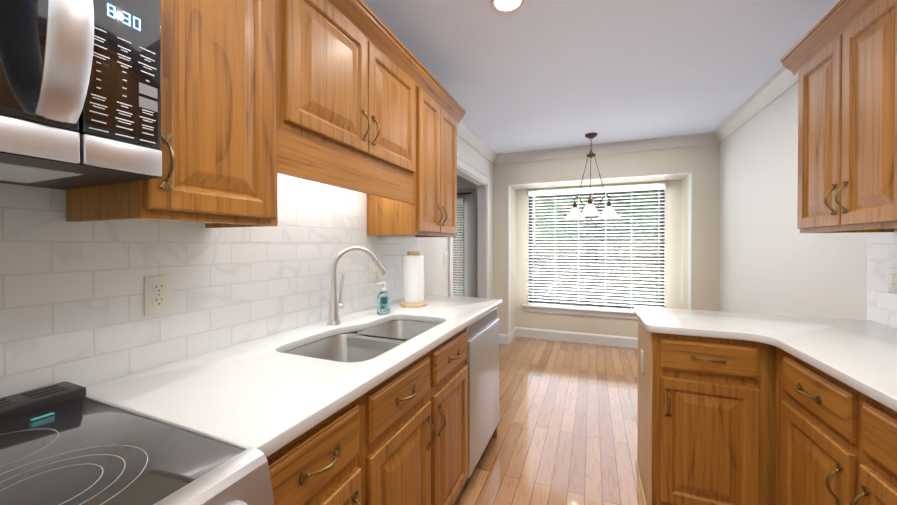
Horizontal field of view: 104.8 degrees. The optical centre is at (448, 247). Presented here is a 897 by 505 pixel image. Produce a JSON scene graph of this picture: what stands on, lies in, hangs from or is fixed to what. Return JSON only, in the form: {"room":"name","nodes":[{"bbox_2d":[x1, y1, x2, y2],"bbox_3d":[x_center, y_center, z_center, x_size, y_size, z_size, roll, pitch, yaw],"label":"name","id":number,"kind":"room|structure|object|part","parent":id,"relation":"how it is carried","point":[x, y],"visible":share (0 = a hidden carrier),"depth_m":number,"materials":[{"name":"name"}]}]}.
{"room":"kitchen","nodes":[
{"label":"kitchen","id":0,"kind":"room"},
{"bbox_2d":[417,135,492,298],"bbox_3d":[-0.613,0.046,1.766,0.100,2.440,6.020,0,0,22],"label":"wall","id":1,"kind":"structure","parent":0,"point":[432,250],"depth_m":3.03,"materials":[{"name":"white paint"}]},
{"bbox_2d":[0,0,161,189],"bbox_3d":[-0.865,-0.353,0.403,0.458,0.434,0.754,0,0,22],"label":"over-the-range microwave","id":2,"kind":"object","parent":1,"relation":"attached to","point":[80,93],"visible":1,"depth_m":0.59,"materials":[{"name":"silver metal"}]},
{"bbox_3d":[-0.753,-0.382,0.292,0.030,0.377,0.634,0,0,22],"label":"door glass","id":3,"kind":"part","parent":2,"relation":"part of","materials":[{"name":"black glass"}]},
{"bbox_3d":[-0.597,-0.370,0.537,0.064,0.339,0.051,0,0,22],"label":"handle","id":4,"kind":"part","parent":2,"relation":"part of","materials":[{"name":"silver metal"}]},
{"bbox_3d":[-0.608,-0.384,0.642,0.030,0.377,0.116,0,0,22],"label":"panel glass","id":5,"kind":"part","parent":2,"relation":"part of","materials":[{"name":"black glass"}]},
{"bbox_2d":[66,0,289,227],"bbox_3d":[-0.715,-0.519,0.937,0.326,0.870,0.344,0,0,22],"label":"upper cabinet","id":6,"kind":"object","parent":1,"relation":"attached to","point":[257,96],"depth_m":0.85,"materials":[{"name":"brown wood"}]},
{"bbox_3d":[-0.601,-0.188,0.746,0.032,0.124,0.028,0,0,22],"label":"tall door handle","id":7,"kind":"part","parent":6,"relation":"part of","materials":[{"name":"gold metal"}]},
{"bbox_3d":[-0.576,-0.471,0.873,0.019,0.775,0.318,0,0,22],"label":"tall door","id":8,"kind":"part","parent":6,"relation":"part of","materials":[{"name":"brown wood"}]},
{"bbox_2d":[0,173,416,397],"bbox_3d":[-0.973,-0.036,0.756,0.006,0.784,3.874,0,0,22],"label":"backsplash","id":9,"kind":"structure","parent":1,"relation":"attached to","point":[71,302],"depth_m":1.03,"materials":[{"name":"tile"}]},
{"bbox_2d":[144,275,171,315],"bbox_3d":[-0.857,0.140,1.022,0.007,0.114,0.070,0,0,22],"label":"outlet","id":10,"kind":"object","parent":9,"relation":"attached to","point":[158,294],"visible":1,"depth_m":1.02,"materials":[{"name":"white plastic"}]},
{"bbox_2d":[369,263,380,282],"bbox_3d":[-0.433,0.149,2.044,0.009,0.114,0.116,0,0,22],"label":"light switch","id":11,"kind":"object","parent":9,"relation":"attached to","point":[374,275],"visible":0.73,"depth_m":2.03,"materials":[{"name":"white plastic"}]},
{"bbox_2d":[282,0,421,179],"bbox_3d":[-0.482,-0.675,1.500,0.326,0.565,0.875,0,0,22],"label":"upper cabinet","id":12,"kind":"object","parent":1,"relation":"attached to","point":[352,94],"depth_m":1.33,"materials":[{"name":"brown wood"}]},
{"bbox_3d":[-0.420,-0.626,1.248,0.019,0.470,0.412,0,0,22],"label":"short door","id":13,"kind":"part","parent":12,"relation":"part of","materials":[{"name":"brown wood"}]},
{"bbox_3d":[-0.329,-0.497,1.401,0.032,0.124,0.028,0,0,22],"label":"short door handle","id":14,"kind":"part","parent":12,"relation":"part of","materials":[{"name":"gold metal"}]},
{"bbox_3d":[-0.303,-0.497,1.464,0.032,0.124,0.028,0,0,22],"label":"short door handle","id":15,"kind":"part","parent":12,"relation":"part of","materials":[{"name":"gold metal"}]},
{"bbox_3d":[-0.260,-0.628,1.635,0.019,0.470,0.412,0,0,22],"label":"short door","id":16,"kind":"part","parent":12,"relation":"part of","materials":[{"name":"brown wood"}]},
{"bbox_2d":[362,68,461,235],"bbox_3d":[-0.198,-0.527,2.185,0.326,0.870,0.607,0,0,22],"label":"upper cabinet","id":17,"kind":"object","parent":1,"relation":"attached to","point":[426,204],"depth_m":1.97,"materials":[{"name":"brown wood"}]},
{"bbox_3d":[-0.409,-0.912,1.228,0.054,0.087,2.640,0,0,22],"label":"crown","id":18,"kind":"part","parent":17,"relation":"part of","materials":[{"name":"brown wood"}]},
{"bbox_3d":[-0.112,-0.478,1.995,0.019,0.775,0.278,0,0,22],"label":"tall door","id":19,"kind":"part","parent":17,"relation":"part of","materials":[{"name":"brown wood"}]},
{"bbox_3d":[-0.020,-0.196,2.150,0.032,0.124,0.028,0,0,22],"label":"tall door handle","id":20,"kind":"part","parent":17,"relation":"part of","materials":[{"name":"gold metal"}]},
{"bbox_3d":[-0.002,-0.480,2.259,0.019,0.775,0.278,0,0,22],"label":"tall door","id":21,"kind":"part","parent":17,"relation":"part of","materials":[{"name":"brown wood"}]},
{"bbox_2d":[444,252,448,264],"bbox_3d":[-0.016,0.098,3.066,0.009,0.114,0.116,0,0,22],"label":"light switch","id":22,"kind":"object","parent":1,"relation":"attached to","point":[446,258],"visible":1,"depth_m":3.05,"materials":[{"name":"white plastic"}]},
{"bbox_2d":[448,155,489,297],"bbox_3d":[0.202,0.191,3.725,0.144,2.127,1.314,0,0,22],"label":"door frame","id":23,"kind":"structure","parent":1,"relation":"attached to","point":[481,233],"depth_m":4.23,"materials":[{"name":"white wood"}]},
{"bbox_2d":[457,120,497,164],"bbox_3d":[-0.529,-1.121,1.725,0.080,0.105,6.020,0,0,22],"label":"crown molding","id":24,"kind":"structure","parent":1,"relation":"attached to","point":[466,133],"depth_m":3.69,"materials":[{"name":"white wood"}]},
{"bbox_2d":[457,175,471,183],"bbox_3d":[-0.048,-0.993,4.838,0.910,0.400,0.100,0,0,22],"label":"wall","id":25,"kind":"structure","parent":0,"point":[461,180],"depth_m":4.69,"materials":[{"name":"grey paint"}]},
{"bbox_2d":[453,198,463,296],"bbox_3d":[-0.072,0.142,4.800,0.590,1.630,0.038,0,0,22],"label":"door blinds","id":26,"kind":"object","parent":25,"relation":"attached to","point":[460,200],"visible":0.25,"depth_m":4.71,"materials":[{"name":"white plastic"}]},
{"bbox_2d":[453,183,476,297],"bbox_3d":[-0.051,0.192,4.838,1.050,2.110,0.116,0,0,22],"label":"entry door","id":27,"kind":"structure","parent":25,"relation":"in","point":[467,187],"depth_m":4.62,"materials":[{"name":"white"}]},
{"bbox_3d":[-0.051,0.167,4.852,0.600,1.600,0.004,0,0,22],"label":"glass","id":28,"kind":"part","parent":27,"relation":"part of","materials":[{"name":"glass"}]},
{"bbox_2d":[457,190,473,296],"bbox_3d":[-0.051,0.231,4.839,0.870,2.008,0.045,0,0,22],"label":"entry door","id":29,"kind":"structure","parent":27,"relation":"attached to","point":[468,237],"depth_m":4.68,"materials":[{"name":"white wood"}]},
{"bbox_2d":[493,163,514,333],"bbox_3d":[0.736,0.028,4.764,0.300,2.440,0.550,0,0,22],"label":"wall","id":30,"kind":"structure","parent":0,"point":[500,231],"depth_m":4.50,"materials":[{"name":"beige paint"}]},
{"bbox_2d":[499,334,507,344],"bbox_3d":[0.674,1.184,4.491,0.200,0.130,0.014,0,0,22],"label":"baseboard","id":31,"kind":"structure","parent":30,"relation":"attached to","point":[503,338],"depth_m":4.47,"materials":[{"name":"white wood"}]},
{"bbox_2d":[508,327,515,344],"bbox_3d":[0.859,1.183,4.658,0.014,0.130,0.464,0,0,22],"label":"baseboard","id":32,"kind":"structure","parent":30,"relation":"attached to","point":[511,335],"depth_m":4.60,"materials":[{"name":"white wood"}]},
{"bbox_2d":[454,336,643,504],"bbox_3d":[-0.032,1.291,1.778,4.070,0.050,6.670,0,0,22],"label":"floor","id":33,"kind":"structure","parent":0,"point":[568,425],"depth_m":2.39,"materials":[{"name":"brown wood"}]},
{"bbox_2d":[0,382,274,504],"bbox_3d":[-0.738,0.800,0.357,0.726,0.949,0.752,0,0,22],"label":"range","id":34,"kind":"object","parent":33,"relation":"on","point":[65,443],"visible":1,"depth_m":0.57,"materials":[{"name":"silver metal"}]},
{"bbox_3d":[-0.308,0.410,0.503,0.046,0.061,0.062,0,0,22],"label":"knob","id":35,"kind":"part","parent":34,"relation":"part of","materials":[{"name":"silver metal"}]},
{"bbox_2d":[265,382,377,504],"bbox_3d":[-0.570,0.827,0.899,0.622,0.888,0.360,0,0,22],"label":"base cabinet","id":36,"kind":"object","parent":33,"relation":"on","point":[368,406],"depth_m":0.82,"materials":[{"name":"brown wood"}]},
{"bbox_2d":[86,294,501,453],"bbox_3d":[-0.285,0.363,1.576,0.637,0.032,1.834,0,0,22],"label":"countertop","id":37,"kind":"structure","parent":36,"relation":"on","point":[256,394],"depth_m":0.91,"materials":[{"name":"white stone"}]},
{"bbox_2d":[322,246,386,325],"bbox_3d":[-0.425,0.169,1.614,0.200,0.353,0.216,0,0,22],"label":"faucet","id":38,"kind":"object","parent":37,"relation":"on","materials":[{"name":"silver metal"}]},
{"bbox_2d":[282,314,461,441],"bbox_3d":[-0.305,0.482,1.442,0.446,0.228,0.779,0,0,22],"label":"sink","id":39,"kind":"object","parent":37,"relation":"in","point":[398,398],"depth_m":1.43,"materials":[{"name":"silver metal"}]},
{"bbox_2d":[377,282,389,314],"bbox_3d":[-0.340,0.262,1.801,0.056,0.167,0.071,0,0,22],"label":"soap dispenser","id":40,"kind":"object","parent":37,"relation":"on","point":[383,302],"visible":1,"depth_m":1.78,"materials":[{"name":"teal"}]},
{"bbox_2d":[400,251,426,307],"bbox_3d":[-0.208,0.184,2.060,0.160,0.320,0.160,0,0,22],"label":"paper towel holder","id":41,"kind":"object","parent":37,"relation":"on","point":[413,279],"visible":1,"depth_m":2.01,"materials":[{"name":"white paper"}]},
{"bbox_3d":[0.045,0.818,2.410,0.603,0.888,0.020,0,0,22],"label":"cab panel","id":42,"kind":"part","parent":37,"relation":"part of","materials":[{"name":"brown wood"}]},
{"bbox_3d":[-0.294,0.480,0.775,0.019,0.133,0.298,0,0,22],"label":"cab drawer","id":43,"kind":"part","parent":36,"relation":"part of","materials":[{"name":"brown wood"}]},
{"bbox_3d":[-0.270,0.481,0.765,0.032,0.028,0.124,0,0,22],"label":"cab drawer handle","id":44,"kind":"part","parent":36,"relation":"part of","materials":[{"name":"gold metal"}]},
{"bbox_3d":[-0.294,0.860,0.777,0.019,0.555,0.298,0,0,22],"label":"cab door","id":45,"kind":"part","parent":36,"relation":"part of","materials":[{"name":"brown wood"}]},
{"bbox_3d":[-0.225,0.686,0.876,0.032,0.124,0.028,0,0,22],"label":"cab door handle","id":46,"kind":"part","parent":36,"relation":"part of","materials":[{"name":"gold metal"}]},
{"bbox_2d":[466,307,498,477],"bbox_3d":[-0.055,0.821,2.113,0.599,0.883,0.598,0,0,22],"label":"dishwasher","id":47,"kind":"object","parent":33,"relation":"on","point":[482,360],"visible":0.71,"depth_m":1.92,"materials":[{"name":"silver metal"}]},
{"bbox_2d":[635,322,753,504],"bbox_3d":[1.219,0.822,1.704,0.451,0.888,0.511,0,0,22],"label":"base cabinet","id":48,"kind":"object","parent":33,"relation":"on","point":[677,463],"depth_m":1.53,"materials":[{"name":"brown wood"}]},
{"bbox_2d":[641,349,643,374],"bbox_3d":[1.021,0.602,1.825,0.008,0.117,0.072,0,0,22],"label":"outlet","id":49,"kind":"object","parent":48,"relation":"attached to","point":[642,361],"visible":1,"depth_m":1.79,"materials":[{"name":"white plastic"}]},
{"bbox_3d":[0.966,0.682,1.514,0.028,0.124,0.032,0,0,22],"label":"cab door handle","id":50,"kind":"part","parent":48,"relation":"part of","materials":[{"name":"gold metal"}]},
{"bbox_3d":[1.100,0.476,1.457,0.124,0.028,0.032,0,0,22],"label":"cab drawer handle","id":51,"kind":"part","parent":48,"relation":"part of","materials":[{"name":"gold metal"}]},
{"bbox_3d":[1.110,0.476,1.481,0.349,0.133,0.019,0,0,22],"label":"cab drawer","id":52,"kind":"part","parent":48,"relation":"part of","materials":[{"name":"brown wood"}]},
{"bbox_3d":[1.110,0.855,1.484,0.349,0.555,0.019,0,0,22],"label":"cab door","id":53,"kind":"part","parent":48,"relation":"part of","materials":[{"name":"brown wood"}]},
{"bbox_2d":[634,306,896,504],"bbox_3d":[0.804,0.373,0.042,0.998,0.032,3.908,0,0,22],"label":"countertop","id":54,"kind":"structure","parent":48,"relation":"on","point":[802,410],"depth_m":1.34,"materials":[{"name":"white stone"}]},
{"bbox_3d":[1.174,0.478,1.145,0.032,0.028,0.124,0,0,22],"label":"cab drawer handle","id":55,"kind":"part","parent":54,"relation":"part of","materials":[{"name":"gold metal"}]},
{"bbox_3d":[1.198,0.478,1.135,0.019,0.133,0.368,0,0,22],"label":"cab drawer","id":56,"kind":"part","parent":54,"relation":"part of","materials":[{"name":"brown wood"}]},
{"bbox_3d":[1.115,0.686,1.004,0.032,0.124,0.028,0,0,22],"label":"cab door handle","id":57,"kind":"part","parent":54,"relation":"part of","materials":[{"name":"gold metal"}]},
{"bbox_3d":[1.075,0.686,0.907,0.032,0.124,0.028,0,0,22],"label":"cab door handle","id":58,"kind":"part","parent":54,"relation":"part of","materials":[{"name":"gold metal"}]},
{"bbox_3d":[1.033,0.860,0.739,0.019,0.555,0.406,0,0,22],"label":"cab door","id":59,"kind":"part","parent":54,"relation":"part of","materials":[{"name":"brown wood"}]},
{"bbox_3d":[1.033,0.481,0.737,0.019,0.133,0.406,0,0,22],"label":"cab drawer","id":60,"kind":"part","parent":54,"relation":"part of","materials":[{"name":"brown wood"}]},
{"bbox_3d":[1.198,0.857,1.137,0.019,0.555,0.368,0,0,22],"label":"cab door","id":61,"kind":"part","parent":48,"relation":"part of","materials":[{"name":"brown wood"}]},
{"bbox_2d":[515,182,681,337],"bbox_3d":[1.875,0.234,4.537,1.980,2.030,0.100,0,0,22],"label":"wall","id":62,"kind":"structure","parent":0,"point":[623,327],"depth_m":4.49,"materials":[{"name":"beige paint"}]},
{"bbox_2d":[516,327,637,348],"bbox_3d":[1.853,1.184,4.490,1.980,0.130,0.014,0,0,22],"label":"baseboard","id":63,"kind":"structure","parent":62,"relation":"attached to","point":[610,340],"depth_m":4.54,"materials":[{"name":"white wood"}]},
{"bbox_2d":[523,183,665,319],"bbox_3d":[1.861,0.054,4.488,1.770,1.670,0.170,0,0,22],"label":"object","id":64,"kind":"structure","parent":62,"relation":"in","point":[591,304],"depth_m":4.47,"materials":[{"name":"white plastic"}]},
{"bbox_3d":[1.886,0.004,4.549,1.560,1.480,0.004,0,0,22],"label":"glass","id":65,"kind":"part","parent":64,"relation":"part of","materials":[{"name":"glass"}]},
{"bbox_2d":[508,146,691,191],"bbox_3d":[1.789,-0.985,4.322,1.980,0.410,0.550,0,0,22],"label":"wall","id":66,"kind":"structure","parent":0,"point":[657,161],"depth_m":4.09,"materials":[{"name":"beige paint"}]},
{"bbox_2d":[508,172,691,333],"bbox_3d":[1.709,0.157,4.135,1.980,1.930,0.129,0,0,22],"label":"trim","id":67,"kind":"structure","parent":66,"relation":"attached to","point":[689,174],"depth_m":4.02,"materials":[{"name":"white"}]},
{"bbox_2d":[494,132,719,163],"bbox_3d":[1.687,-1.135,4.022,2.420,0.105,0.080,0,0,22],"label":"crown molding","id":68,"kind":"structure","parent":66,"relation":"attached to","point":[650,144],"depth_m":3.94,"materials":[{"name":"white wood"}]},
{"bbox_2d":[362,0,839,153],"bbox_3d":[0.532,-1.196,1.231,2.620,0.050,6.120,0,0,22],"label":"ceiling","id":69,"kind":"structure","parent":0,"point":[532,75],"depth_m":2.16,"materials":[{"name":"white paint"}]},
{"bbox_2d":[490,0,525,14],"bbox_3d":[0.283,-1.168,1.648,0.172,0.010,0.172,0,0,22],"label":"recessed light","id":70,"kind":"object","parent":69,"relation":"in","point":[504,7],"visible":1,"depth_m":1.67,"materials":[{"name":"white"}]},
{"bbox_2d":[564,133,619,219],"bbox_3d":[1.484,-0.738,3.584,0.561,0.895,0.525,0,0,22],"label":"chandelier","id":71,"kind":"object","parent":69,"relation":"hanging from","point":[590,210],"visible":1,"depth_m":3.60,"materials":[{"name":"white glass"}]},
{"bbox_3d":[1.385,-0.378,3.790,0.224,0.116,0.224,0,0,22],"label":"lamp shade","id":72,"kind":"part","parent":71,"relation":"part of","materials":[{"name":"white glass"}]},
{"bbox_3d":[1.412,-0.376,3.454,0.224,0.116,0.224,0,0,22],"label":"lamp shade","id":73,"kind":"part","parent":71,"relation":"part of","materials":[{"name":"white glass"}]},
{"bbox_3d":[1.454,-0.753,3.540,0.013,0.412,0.128,0,0,22],"label":"rod","id":74,"kind":"part","parent":71,"relation":"part of","materials":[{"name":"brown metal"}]},
{"bbox_3d":[1.690,-0.378,3.645,0.224,0.116,0.224,0,0,22],"label":"lamp shade","id":75,"kind":"part","parent":71,"relation":"part of","materials":[{"name":"white glass"}]},
{"bbox_2d":[681,144,719,310],"bbox_3d":[2.861,0.033,3.884,0.340,2.440,0.550,0,0,22],"label":"wall","id":76,"kind":"structure","parent":0,"point":[705,227],"depth_m":3.65,"materials":[{"name":"beige paint"}]},
{"bbox_2d":[719,82,867,319],"bbox_3d":[1.716,0.052,0.803,0.100,2.440,6.020,0,0,22],"label":"wall","id":77,"kind":"structure","parent":0,"point":[773,260],"depth_m":2.50,"materials":[{"name":"white paint"}]},
{"bbox_2d":[713,66,797,142],"bbox_3d":[1.633,-1.116,0.830,0.080,0.105,6.020,0,0,22],"label":"crown molding","id":78,"kind":"structure","parent":77,"relation":"attached to","point":[782,80],"depth_m":2.67,"materials":[{"name":"white wood"}]},
{"bbox_2d":[788,0,896,231],"bbox_3d":[1.677,-0.506,1.284,0.326,0.840,0.655,0,0,22],"label":"upper cabinet","id":79,"kind":"object","parent":77,"relation":"attached to","point":[840,57],"depth_m":1.30,"materials":[{"name":"brown wood"}]},
{"bbox_3d":[1.594,-0.460,1.486,0.019,0.745,0.302,0,0,22],"label":"door","id":80,"kind":"part","parent":79,"relation":"part of","materials":[{"name":"brown wood"}]},
{"bbox_3d":[1.524,-0.192,1.386,0.032,0.124,0.028,0,0,22],"label":"door handle","id":81,"kind":"part","parent":79,"relation":"part of","materials":[{"name":"gold metal"}]},
{"bbox_3d":[1.154,-0.878,0.464,0.054,0.087,2.674,0,0,22],"label":"crown","id":82,"kind":"part","parent":79,"relation":"part of","materials":[{"name":"brown wood"}]},
{"bbox_3d":[1.498,-0.191,1.323,0.032,0.124,0.028,0,0,22],"label":"door handle","id":83,"kind":"part","parent":79,"relation":"part of","materials":[{"name":"gold metal"}]},
{"bbox_3d":[1.476,-0.458,1.200,0.019,0.745,0.302,0,0,22],"label":"door","id":84,"kind":"part","parent":79,"relation":"part of","materials":[{"name":"brown wood"}]},
{"bbox_2d":[867,229,896,327],"bbox_3d":[1.264,0.142,-0.149,0.006,0.439,3.910,0,0,22],"label":"backsplash","id":85,"kind":"structure","parent":77,"relation":"attached to","point":[881,299],"depth_m":1.58,"materials":[{"name":"tile"}]},
{"bbox_2d":[888,267,896,293],"bbox_3d":[1.942,0.142,1.505,0.007,0.114,0.070,0,0,22],"label":"outlet","id":86,"kind":"object","parent":85,"relation":"attached to","point":[892,279],"visible":1,"depth_m":1.51,"materials":[{"name":"white plastic"}]},
{"label":"outside","id":87,"kind":"structure","parent":0,"visible":0},
{"bbox_3d":[3.829,1.892,9.767,18.000,0.250,11.020,0,0,22],"label":"ground","id":88,"kind":"structure","parent":87,"visible":0},
{"bbox_2d":[453,242,656,299],"bbox_3d":[3.247,0.834,6.876,15.129,1.902,0.035,0,0,22],"label":"fence","id":89,"kind":"object","parent":88,"relation":"on","point":[651,253],"depth_m":7.06,"materials":[{"name":"brown wood"}]},
{"bbox_2d":[453,284,656,302],"bbox_3d":[2.598,1.263,6.387,6.036,1.330,1.120,0,0,22],"label":"shrubs","id":90,"kind":"object","parent":88,"relation":"on","point":[616,300],"depth_m":5.92,"materials":[{"name":"green plant"}]},
{"bbox_2d":[453,191,656,300],"bbox_3d":[4.295,-2.782,9.556,18.000,9.000,1.597,0,0,22],"label":"trees","id":91,"kind":"object","parent":88,"relation":"on","point":[538,203],"depth_m":9.55,"materials":[{"name":"green plant"}]},
{"bbox_2d":[598,194,603,299],"bbox_3d":[3.397,-1.497,7.903,0.410,6.557,0.347,0,0,22],"label":"trunk","id":92,"kind":"object","parent":88,"relation":"on","point":[599,200],"depth_m":7.76,"materials":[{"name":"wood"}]}
]}

